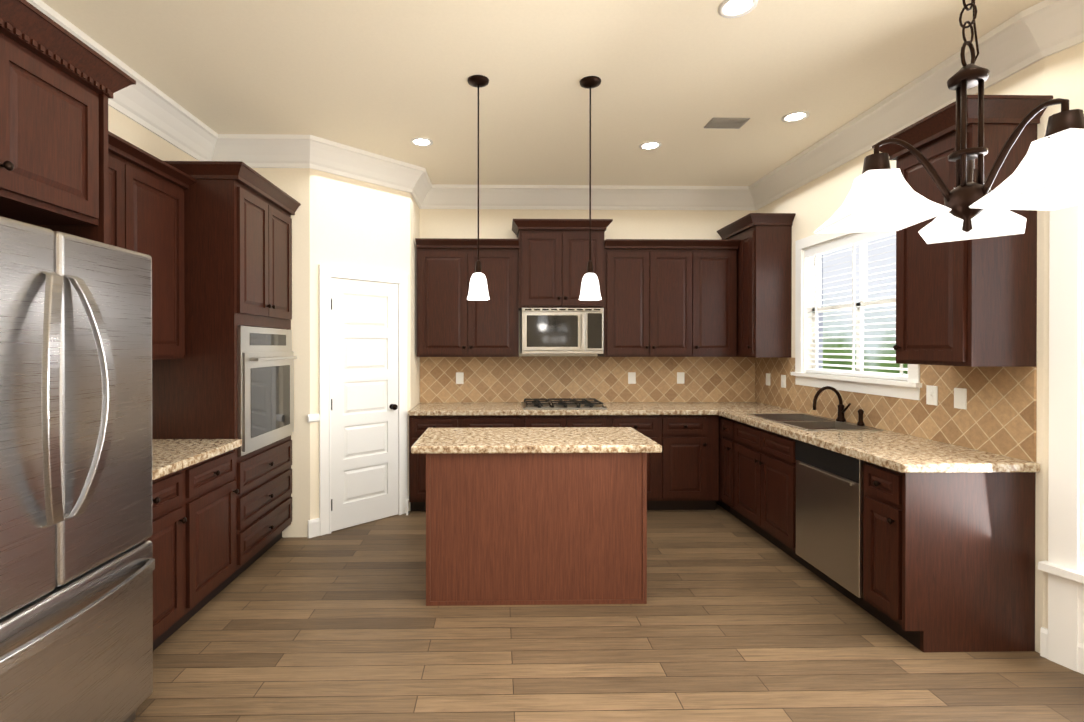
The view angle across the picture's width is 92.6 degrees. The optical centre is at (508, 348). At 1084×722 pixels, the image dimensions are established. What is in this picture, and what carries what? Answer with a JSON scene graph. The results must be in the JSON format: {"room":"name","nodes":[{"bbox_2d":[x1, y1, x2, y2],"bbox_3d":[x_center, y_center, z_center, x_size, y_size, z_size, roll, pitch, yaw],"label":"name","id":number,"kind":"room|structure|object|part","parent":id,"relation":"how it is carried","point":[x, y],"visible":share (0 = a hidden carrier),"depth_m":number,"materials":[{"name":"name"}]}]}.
{"room":"kitchen","nodes":[
{"label":"kitchen","id":0,"kind":"room"},
{"bbox_2d":[108,105,197,160],"bbox_3d":[-2.312,-0.055,0.674,0.120,3.070,6.650,0,0,-1],"label":"wall","id":1,"kind":"structure","parent":0,"point":[124,127],"depth_m":3.25,"materials":[{"name":"beige paint"}]},
{"bbox_2d":[0,0,135,243],"bbox_3d":[-1.911,0.176,1.623,0.706,2.600,1.102,0,0,-1],"label":"upper cabinet","id":2,"kind":"object","parent":1,"relation":"attached to","point":[60,85],"visible":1,"depth_m":1.85,"materials":[{"name":"brown wood"}]},
{"bbox_2d":[108,131,196,359],"bbox_3d":[-2.085,-0.480,2.622,0.401,1.086,1.036,0,0,-1],"label":"upper cabinet","id":3,"kind":"object","parent":1,"relation":"attached to","point":[146,202],"visible":0.27,"depth_m":2.86,"materials":[{"name":"brown wood"}]},
{"bbox_2d":[26,0,1083,210],"bbox_3d":[0.377,-1.489,1.304,5.280,0.203,7.820,0,0,-1],"label":"crown molding","id":4,"kind":"structure","parent":1,"relation":"attached to","point":[1025,38],"depth_m":3.89,"materials":[{"name":"white"}]},
{"bbox_2d":[308,496,1083,673],"bbox_3d":[0.382,1.411,1.044,5.280,0.135,7.280,0,0,-1],"label":"baseboard","id":5,"kind":"structure","parent":1,"relation":"attached to","point":[313,527],"depth_m":2.47,"materials":[{"name":"white"}]},
{"bbox_2d":[252,168,419,536],"bbox_3d":[-1.604,-0.070,4.598,1.440,3.070,1.170,0,0,-1],"label":"wall","id":6,"kind":"structure","parent":0,"point":[339,221],"depth_m":4.07,"materials":[{"name":"beige paint"}]},
{"bbox_2d":[307,414,319,422],"bbox_3d":[-1.518,0.542,4.027,0.090,0.060,0.020,0,0,-44],"label":"trim","id":7,"kind":"structure","parent":6,"relation":"attached to","point":[313,417],"depth_m":4.02,"materials":[{"name":"white"}]},
{"bbox_2d":[319,264,406,535],"bbox_3d":[-1.195,0.404,4.332,0.800,2.125,0.031,0,0,-44],"label":"door frame","id":8,"kind":"structure","parent":6,"relation":"attached to","point":[327,273],"depth_m":4.10,"materials":[{"name":"white wood"}]},
{"bbox_2d":[331,278,397,531],"bbox_3d":[-1.194,0.447,4.333,0.476,2.022,0.445,0,0,-1],"label":"pantry door","id":9,"kind":"structure","parent":6,"relation":"in","point":[364,401],"depth_m":4.32,"materials":[{"name":"white paint"}]},
{"bbox_2d":[41,0,1043,185],"bbox_3d":[0.417,-1.623,1.304,5.640,0.060,8.100,0,0,-1],"label":"ceiling","id":10,"kind":"structure","parent":0,"point":[387,78],"depth_m":2.98,"materials":[{"name":"beige paint"}]},
{"bbox_2d":[411,137,432,146],"bbox_3d":[-0.673,-1.598,4.005,0.170,0.008,0.170,0,0,-1],"label":"recessed light","id":11,"kind":"object","parent":10,"relation":"in","point":[427,139],"depth_m":3.99,"materials":[{"name":"white glass"}]},
{"bbox_3d":[-0.673,-1.600,4.005,0.116,0.003,0.116,0,0,-1],"label":"recessed ceiling light lens","id":12,"kind":"part","parent":11,"relation":"part of","materials":[{"name":"white glass"}]},
{"bbox_2d":[467,75,489,299],"bbox_3d":[-0.181,-0.946,3.086,0.138,1.306,0.138,0,0,-1],"label":"pendant light","id":13,"kind":"object","parent":10,"relation":"hanging from","point":[478,288],"visible":1,"depth_m":3.06,"materials":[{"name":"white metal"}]},
{"bbox_3d":[-0.181,-0.371,3.088,0.138,0.157,0.138,0,0,-1],"label":"lamp shade","id":14,"kind":"part","parent":13,"relation":"part of","materials":[{"name":"white glass"}]},
{"bbox_2d":[579,76,601,300],"bbox_3d":[0.489,-0.946,3.098,0.138,1.306,0.138,0,0,-1],"label":"pendant light","id":15,"kind":"object","parent":10,"relation":"hanging from","point":[590,289],"visible":1,"depth_m":3.08,"materials":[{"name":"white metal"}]},
{"bbox_3d":[0.489,-0.371,3.100,0.138,0.157,0.138,0,0,-1],"label":"lamp shade","id":16,"kind":"part","parent":15,"relation":"part of","materials":[{"name":"white glass"}]},
{"bbox_2d":[639,141,660,149],"bbox_3d":[1.116,-1.599,4.078,0.170,0.008,0.170,0,0,-1],"label":"recessed light","id":17,"kind":"object","parent":10,"relation":"in","point":[642,144],"depth_m":4.07,"materials":[{"name":"white glass"}]},
{"bbox_3d":[1.116,-1.601,4.078,0.116,0.003,0.116,0,0,-1],"label":"recessed ceiling light lens","id":18,"kind":"part","parent":17,"relation":"part of","materials":[{"name":"white glass"}]},
{"bbox_2d":[704,118,749,128],"bbox_3d":[1.544,-1.595,3.666,0.260,0.012,0.160,0,0,-1],"label":"ceiling vent","id":19,"kind":"object","parent":10,"relation":"in","point":[727,123],"visible":1,"depth_m":3.65,"materials":[{"name":"grey metal"}]},
{"bbox_2d":[718,0,757,17],"bbox_3d":[1.067,-1.593,2.406,0.170,0.008,0.170,0,0,-1],"label":"recessed light","id":20,"kind":"object","parent":10,"relation":"in","point":[735,6],"depth_m":2.42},
{"bbox_2d":[781,111,808,121],"bbox_3d":[1.976,-1.597,3.563,0.170,0.008,0.170,0,0,-1],"label":"recessed light","id":21,"kind":"object","parent":10,"relation":"in","point":[783,118],"depth_m":3.56,"materials":[{"name":"white glass"}]},
{"bbox_3d":[1.976,-1.599,3.563,0.116,0.003,0.116,0,0,-1],"label":"recessed ceiling light lens","id":22,"kind":"part","parent":21,"relation":"part of","materials":[{"name":"white glass"}]},
{"bbox_2d":[813,0,1083,243],"bbox_3d":[0.900,-0.911,1.016,0.498,1.360,0.493,0,0,-1],"label":"light","id":23,"kind":"object","parent":10,"relation":"hanging from","point":[1046,175],"visible":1,"depth_m":1.01,"materials":[{"name":"white glass"}]},
{"bbox_2d":[420,209,755,402],"bbox_3d":[0.819,-0.072,5.288,3.630,3.070,0.120,0,0,-1],"label":"wall","id":24,"kind":"structure","parent":0,"point":[623,224],"depth_m":5.22,"materials":[{"name":"beige paint"}]},
{"bbox_2d":[415,238,518,356],"bbox_3d":[-0.388,-0.471,5.002,0.963,1.100,0.400,0,0,-1],"label":"upper cabinet","id":25,"kind":"object","parent":24,"relation":"attached to","point":[449,324],"depth_m":4.86,"materials":[{"name":"brown wood"}]},
{"bbox_2d":[512,219,612,353],"bbox_3d":[0.499,-0.575,4.994,0.929,1.253,0.448,0,0,-1],"label":"upper cabinet","id":26,"kind":"object","parent":24,"relation":"attached to","point":[557,316],"visible":1,"depth_m":4.85,"materials":[{"name":"brown wood"}]},
{"bbox_2d":[520,308,603,353],"bbox_3d":[0.500,-0.165,4.996,0.762,0.434,0.448,0,0,-1],"label":"microwave","id":27,"kind":"object","parent":26,"relation":"in","point":[542,330],"depth_m":4.81,"materials":[{"name":"silver metal"}]},
{"bbox_2d":[420,356,754,402],"bbox_3d":[0.810,0.310,5.223,3.406,0.464,0.011,0,0,-1],"label":"tile backsplash","id":28,"kind":"structure","parent":24,"relation":"attached to","point":[599,378],"depth_m":5.22,"materials":[{"name":"tile"}]},
{"bbox_2d":[456,372,463,383],"bbox_3d":[-0.491,0.298,5.189,0.075,0.115,0.007,0,0,-1],"label":"electrical outlet plate","id":29,"kind":"object","parent":28,"relation":"attached to","point":[459,375],"depth_m":5.19,"materials":[{"name":"white plastic"}]},
{"bbox_2d":[628,372,635,383],"bbox_3d":[1.245,0.298,5.221,0.075,0.115,0.007,0,0,-1],"label":"electrical outlet plate","id":30,"kind":"object","parent":28,"relation":"attached to","point":[631,377],"depth_m":5.22,"materials":[{"name":"white plastic"}]},
{"bbox_2d":[677,372,683,383],"bbox_3d":[1.741,0.298,5.227,0.075,0.115,0.013,0,0,-1],"label":"electrical outlet plate","id":31,"kind":"object","parent":28,"relation":"attached to","point":[680,375],"depth_m":5.23,"materials":[{"name":"white plastic"}]},
{"bbox_2d":[598,239,740,356],"bbox_3d":[1.538,-0.471,5.037,1.269,1.100,0.400,0,0,-1],"label":"upper cabinet","id":32,"kind":"object","parent":24,"relation":"attached to","point":[670,297],"depth_m":4.90,"materials":[{"name":"brown wood"}]},
{"bbox_2d":[133,503,1083,721],"bbox_3d":[0.417,1.507,1.316,5.640,0.060,8.100,0,0,-1],"label":"floor","id":33,"kind":"structure","parent":0,"point":[734,619],"depth_m":2.49,"materials":[{"name":"brown wood"}]},
{"bbox_2d":[0,216,154,721],"bbox_3d":[-1.797,0.551,1.626,0.919,1.850,0.902,0,0,-1],"label":"refrigerator","id":34,"kind":"object","parent":33,"relation":"on","point":[77,564],"visible":1,"depth_m":1.68,"materials":[{"name":"silver metal"}]},
{"bbox_2d":[146,439,241,650],"bbox_3d":[-1.948,0.963,2.630,0.672,1.020,1.036,0,0,-1],"label":"base cabinet","id":35,"kind":"object","parent":33,"relation":"on","point":[195,491],"visible":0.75,"depth_m":2.71,"materials":[{"name":"brown wood"}]},
{"bbox_2d":[152,439,241,480],"bbox_3d":[-1.948,0.575,2.629,0.671,0.044,1.036,0,0,-1],"label":"countertop","id":36,"kind":"structure","parent":35,"relation":"on","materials":[{"name":"beige stone"}]},
{"bbox_2d":[152,161,300,588],"bbox_3d":[-1.943,0.174,3.548,0.713,2.590,0.913,0,0,-1],"label":"tall cabinet","id":37,"kind":"object","parent":33,"relation":"on","point":[230,375],"visible":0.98,"depth_m":3.20,"materials":[{"name":"brown wood"}]},
{"bbox_2d":[237,325,296,455],"bbox_3d":[-1.919,0.262,3.577,0.663,0.811,0.785,0,0,-1],"label":"wall oven","id":38,"kind":"object","parent":37,"relation":"in","point":[265,355],"depth_m":3.47,"materials":[{"name":"grey metal"}]},
{"bbox_2d":[409,418,463,510],"bbox_3d":[-0.658,1.027,4.880,0.459,0.875,0.640,0,0,-1],"label":"base cabinet","id":39,"kind":"object","parent":33,"relation":"on","point":[417,426],"depth_m":4.56,"materials":[{"name":"brown wood"}]},
{"bbox_2d":[426,455,502,605],"bbox_3d":[-0.261,1.033,3.274,0.427,0.875,0.614,0,0,-1],"label":"panel","id":40,"kind":"object","parent":33,"relation":"on","point":[464,493],"depth_m":2.96,"materials":[{"name":"brown wood"}]},
{"bbox_2d":[411,427,661,454],"bbox_3d":[0.156,0.573,3.268,1.430,0.045,0.679,0,0,-1],"label":"countertop","id":41,"kind":"structure","parent":40,"relation":"on","point":[507,440],"depth_m":3.06,"materials":[{"name":"beige stone"}]},
{"bbox_2d":[464,418,523,427],"bbox_3d":[-0.157,1.027,4.889,0.544,0.875,0.640,0,0,-1],"label":"base cabinet","id":42,"kind":"object","parent":33,"relation":"on","point":[468,422],"depth_m":4.57,"materials":[{"name":"brown wood"}]},
{"bbox_2d":[503,455,574,604],"bbox_3d":[0.156,1.033,3.282,0.406,0.875,0.614,0,0,-1],"label":"base cabinet","id":43,"kind":"object","parent":33,"relation":"on","point":[536,515],"depth_m":2.97,"materials":[{"name":"brown wood"}]},
{"bbox_2d":[524,414,611,426],"bbox_3d":[0.505,1.027,4.901,0.780,0.875,0.640,0,0,-1],"label":"base cabinet","id":44,"kind":"object","parent":33,"relation":"on","point":[565,420],"depth_m":4.58,"materials":[{"name":"brown wood"}]},
{"bbox_2d":[575,455,646,604],"bbox_3d":[0.572,1.033,3.290,0.427,0.875,0.614,0,0,-1],"label":"base cabinet","id":45,"kind":"object","parent":33,"relation":"on","point":[611,490],"depth_m":2.98,"materials":[{"name":"brown wood"}]},
{"bbox_2d":[612,414,663,509],"bbox_3d":[1.118,1.027,4.912,0.446,0.875,0.640,0,0,-1],"label":"base cabinet","id":46,"kind":"object","parent":33,"relation":"on","point":[651,426],"depth_m":4.60,"materials":[{"name":"brown wood"}]},
{"bbox_2d":[664,414,718,509],"bbox_3d":[1.608,1.027,4.922,0.534,0.875,0.640,0,0,-1],"label":"base cabinet","id":47,"kind":"object","parent":33,"relation":"on","point":[683,470],"depth_m":4.60,"materials":[{"name":"brown wood"}]},
{"bbox_2d":[408,402,783,417],"bbox_3d":[0.816,0.567,4.891,3.405,0.045,0.671,0,0,-1],"label":"countertop","id":48,"kind":"structure","parent":47,"relation":"on","point":[489,409],"depth_m":4.65,"materials":[{"name":"beige stone"}]},
{"bbox_2d":[521,398,607,408],"bbox_3d":[0.506,0.519,4.894,0.760,0.049,0.530,0,0,-1],"label":"cooktop","id":49,"kind":"object","parent":48,"relation":"in","point":[573,403],"depth_m":4.74,"materials":[{"name":"black metal"}]},
{"bbox_2d":[716,410,731,513],"bbox_3d":[2.204,1.005,4.480,0.640,0.920,0.265,0,0,-1],"label":"base cabinet","id":50,"kind":"object","parent":33,"relation":"on","point":[725,424],"depth_m":4.50,"materials":[{"name":"brown wood"}]},
{"bbox_2d":[732,410,864,553],"bbox_3d":[2.215,1.007,3.906,0.640,0.920,0.884,0,0,-1],"label":"base cabinet","id":51,"kind":"object","parent":33,"relation":"on","point":[759,458],"depth_m":3.90,"materials":[{"name":"brown wood"}]},
{"bbox_2d":[788,426,956,605],"bbox_3d":[2.229,1.010,3.130,0.640,0.920,0.668,0,0,-1],"label":"base cabinet","id":52,"kind":"object","parent":33,"relation":"on","point":[854,436],"depth_m":3.34,"materials":[{"name":"brown wood"}]},
{"bbox_2d":[795,439,863,597],"bbox_3d":[2.184,0.981,3.129,0.579,0.763,0.607,0,0,-1],"label":"stainless steel dishwasher","id":53,"kind":"object","parent":52,"relation":"in","point":[829,508],"visible":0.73,"depth_m":3.06,"materials":[{"name":"grey metal"}]},
{"bbox_3d":[1.906,0.668,3.123,0.001,0.136,0.607,0,0,-1],"label":"dishwasher control panel","id":54,"kind":"part","parent":53,"relation":"part of","materials":[{"name":"black"}]},
{"bbox_2d":[860,446,1035,651],"bbox_3d":[2.238,1.012,2.652,0.640,0.920,0.288,0,0,-1],"label":"base cabinet","id":55,"kind":"object","parent":33,"relation":"on","point":[948,547],"depth_m":2.51,"materials":[{"name":"brown wood"}]},
{"bbox_2d":[718,410,1039,473],"bbox_3d":[2.207,0.569,3.530,0.671,0.049,2.099,0,0,-1],"label":"countertop","id":56,"kind":"structure","parent":55,"relation":"on","point":[888,463],"depth_m":2.51,"materials":[{"name":"beige stone"}]},
{"bbox_2d":[756,42,1083,652],"bbox_3d":[2.862,-0.058,1.355,0.550,3.070,7.820,0,0,-1],"label":"wall","id":57,"kind":"structure","parent":0,"point":[815,204],"depth_m":2.50,"materials":[{"name":"beige paint"}]},
{"bbox_2d":[717,213,795,356],"bbox_3d":[2.319,-0.556,4.899,0.401,1.270,0.703,0,0,-1],"label":"upper cabinet","id":58,"kind":"object","parent":57,"relation":"attached to","point":[764,288],"visible":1,"depth_m":4.61,"materials":[{"name":"brown wood"}]},
{"bbox_2d":[791,231,921,399],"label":"window","id":59,"kind":"structure","parent":57,"relation":"in","point":[810,250],"depth_m":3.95,"materials":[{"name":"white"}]},
{"bbox_2d":[755,357,1036,461],"bbox_3d":[2.534,0.315,3.879,0.011,0.464,2.737,0,0,-1],"label":"tile backsplash","id":60,"kind":"structure","parent":57,"relation":"attached to","point":[998,416],"depth_m":2.99,"materials":[{"name":"tile"}]},
{"bbox_2d":[766,373,769,385],"bbox_3d":[2.503,0.299,4.990,0.007,0.115,0.075,0,0,-1],"label":"electrical outlet plate","id":61,"kind":"object","parent":60,"relation":"attached to","point":[767,375],"depth_m":4.98,"materials":[{"name":"white plastic"}]},
{"bbox_2d":[781,375,785,387],"bbox_3d":[2.505,0.300,4.720,0.013,0.115,0.075,0,0,-1],"label":"electrical outlet plate","id":62,"kind":"object","parent":60,"relation":"attached to","point":[783,377],"depth_m":4.71,"materials":[{"name":"white plastic"}]},
{"bbox_2d":[926,385,937,405],"bbox_3d":[2.535,0.280,3.101,0.013,0.115,0.075,0,0,-1],"label":"electrical outlet plate","id":63,"kind":"object","parent":60,"relation":"attached to","point":[931,391],"depth_m":3.09,"materials":[{"name":"white plastic"}]},
{"bbox_2d":[954,388,966,409],"bbox_3d":[2.542,0.281,2.911,0.007,0.115,0.075,0,0,-1],"label":"electrical outlet plate","id":64,"kind":"object","parent":60,"relation":"attached to","point":[960,398],"depth_m":2.90,"materials":[{"name":"white plastic"}]},
{"bbox_2d":[872,95,1052,366],"bbox_3d":[2.353,-0.553,2.744,0.411,1.280,0.622,0,0,-1],"label":"upper cabinet","id":65,"kind":"object","parent":57,"relation":"attached to","point":[971,303],"visible":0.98,"depth_m":2.52,"materials":[{"name":"brown wood"}]},
{"bbox_2d":[1038,204,1083,671],"bbox_3d":[2.813,0.315,1.858,0.170,2.320,1.320,0,0,-19],"label":"window","id":66,"kind":"structure","parent":57,"relation":"in","point":[1063,566],"depth_m":2.39,"materials":[{"name":"white"}]}
]}

